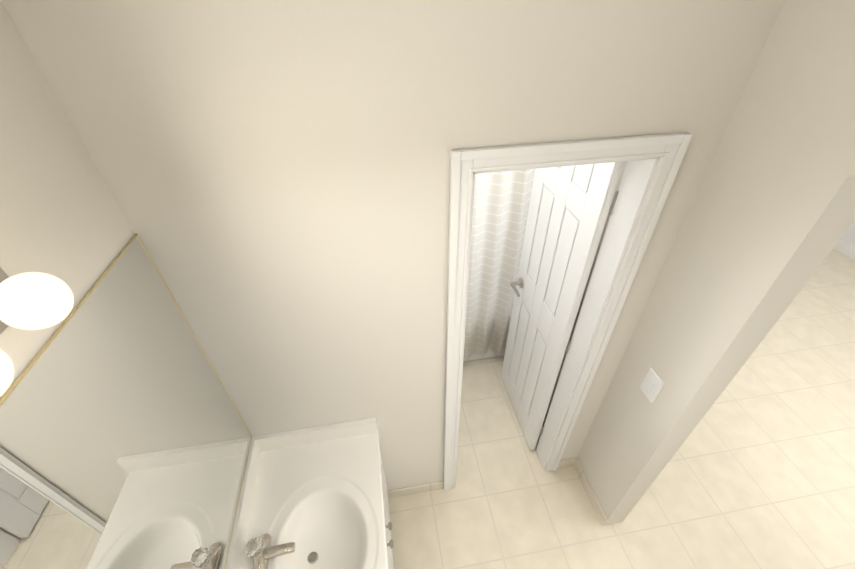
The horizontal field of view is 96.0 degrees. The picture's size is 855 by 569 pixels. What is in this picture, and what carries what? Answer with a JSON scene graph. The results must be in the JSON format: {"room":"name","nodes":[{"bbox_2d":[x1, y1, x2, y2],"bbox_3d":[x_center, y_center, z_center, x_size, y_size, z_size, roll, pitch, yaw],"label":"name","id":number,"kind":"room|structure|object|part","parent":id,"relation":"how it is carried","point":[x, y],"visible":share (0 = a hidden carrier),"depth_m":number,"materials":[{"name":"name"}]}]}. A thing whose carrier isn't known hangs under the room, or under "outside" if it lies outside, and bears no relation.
{"room":"bathroom","nodes":[
{"label":"bathroom","id":0,"kind":"room"},
{"bbox_2d":[0,0,251,568],"bbox_3d":[-0.857,0.313,1.397,0.128,2.720,3.670,-7,39,-7],"label":"wall","id":1,"kind":"structure","parent":0,"point":[125,438],"depth_m":0.86,"materials":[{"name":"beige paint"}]},
{"bbox_2d":[0,267,73,396],"bbox_3d":[-0.600,0.265,0.324,0.152,0.117,0.922,-7,39,-7],"label":"vanity light","id":2,"kind":"object","parent":1,"relation":"attached to","point":[34,301],"visible":1,"depth_m":0.59,"materials":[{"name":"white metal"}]},
{"bbox_2d":[1,0,785,490],"bbox_3d":[0.048,0.157,1.568,1.750,2.720,0.120,-7,39,-7],"label":"wall","id":3,"kind":"structure","parent":0,"point":[275,174],"depth_m":1.03,"materials":[{"name":"beige paint"}]},
{"bbox_2d":[388,481,442,498],"bbox_3d":[-0.344,1.271,2.293,0.890,0.088,0.009,-7,39,-7],"label":"baseboard","id":4,"kind":"structure","parent":3,"relation":"attached to","point":[436,485],"depth_m":2.31,"materials":[{"name":"beige wood"}]},
{"bbox_2d":[501,161,624,449],"bbox_3d":[0.599,0.126,2.140,0.114,2.010,0.624,-7,39,-7],"label":"door","id":5,"kind":"structure","parent":3,"relation":"attached to","point":[569,209],"depth_m":1.94,"materials":[{"name":"white wood"}]},
{"bbox_3d":[0.544,0.018,2.302,0.068,0.066,0.148,-7,39,-7],"label":"handle","id":6,"kind":"part","parent":5,"relation":"part of","materials":[{"name":"silver metal"}]},
{"bbox_2d":[443,132,692,490],"bbox_3d":[0.428,0.360,1.811,0.726,2.088,0.168,-7,39,-7],"label":"door frame","id":7,"kind":"structure","parent":3,"relation":"attached to","point":[651,170],"depth_m":1.37,"materials":[{"name":"white wood"}]},
{"bbox_2d":[463,169,534,359],"bbox_3d":[0.029,-0.128,2.386,1.526,1.909,0.108,-7,39,-7],"label":"curtain","id":8,"kind":"object","parent":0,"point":[501,203],"visible":0.21,"depth_m":2.44,"materials":[{"name":"white fabric"}]},
{"bbox_2d":[388,249,854,568],"bbox_3d":[2.120,1.395,2.194,5.940,0.060,5.790,-7,39,-7],"label":"floor","id":9,"kind":"structure","parent":0,"point":[758,471],"depth_m":2.35,"materials":[{"name":"tile"}]},
{"bbox_2d":[225,418,393,568],"bbox_3d":[-0.357,1.521,1.369,0.587,0.858,1.732,-7,39,-7],"label":"bathroom vanity","id":10,"kind":"object","parent":9,"relation":"on","point":[318,495],"visible":0.92,"depth_m":1.63,"materials":[{"name":"painted wood"},{"name":"brushed nickel"}]},
{"bbox_2d":[245,533,294,568],"bbox_3d":[-0.577,0.974,1.420,0.156,0.133,0.155,-7,39,-7],"label":"faucet","id":11,"kind":"object","parent":10,"relation":"on","point":[261,550],"visible":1,"depth_m":1.43,"materials":[{"name":"silver metal"}]},
{"bbox_3d":[-0.216,1.098,1.909,0.020,0.599,0.422,-7,39,-7],"label":"door","id":12,"kind":"part","parent":10,"relation":"part of","materials":[{"name":"white wood"}]},
{"bbox_3d":[-0.165,1.021,1.625,0.032,0.032,0.032,-7,39,-7],"label":"knob","id":13,"kind":"part","parent":10,"relation":"part of","materials":[{"name":"silver metal"}]},
{"bbox_3d":[-0.154,1.062,1.573,0.032,0.032,0.032,-7,39,-7],"label":"knob","id":14,"kind":"part","parent":10,"relation":"part of","materials":[{"name":"silver metal"}]},
{"bbox_2d":[463,350,504,361],"bbox_3d":[-0.030,0.239,3.245,1.526,0.493,0.758,-7,39,-7],"label":"bathtub","id":15,"kind":"object","parent":9,"relation":"on","point":[489,354],"depth_m":3.13,"materials":[{"name":"white ceramic"}]},
{"bbox_2d":[548,0,854,525],"bbox_3d":[1.072,0.432,1.200,0.120,2.720,5.550,-7,39,-7],"label":"wall","id":16,"kind":"structure","parent":0,"point":[769,220],"depth_m":1.16,"materials":[{"name":"beige paint"}]},
{"bbox_2d":[570,457,606,525],"bbox_3d":[0.967,1.232,2.308,0.010,0.088,0.365,-7,39,-7],"label":"baseboard","id":17,"kind":"structure","parent":16,"relation":"attached to","point":[590,493],"depth_m":2.29,"materials":[{"name":"beige wood"}]},
{"bbox_2d":[640,367,663,403],"bbox_3d":[0.953,0.432,1.642,0.010,0.141,0.088,-7,39,-7],"label":"light switch","id":18,"kind":"object","parent":16,"relation":"attached to","point":[652,384],"visible":1,"depth_m":1.63,"materials":[{"name":"white plastic"}]},
{"bbox_2d":[840,221,854,247],"bbox_3d":[4.968,-0.022,1.664,0.120,2.720,5.790,-7,39,-7],"label":"wall","id":19,"kind":"structure","parent":0,"point":[848,237],"depth_m":4.14,"materials":[{"name":"white paint"}]},
{"bbox_2d":[833,240,854,260],"bbox_3d":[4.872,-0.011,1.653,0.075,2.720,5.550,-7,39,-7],"label":"baseboard","id":20,"kind":"structure","parent":19,"relation":"attached to","point":[845,249],"depth_m":4.19,"materials":[{"name":"white wood"}]}
]}

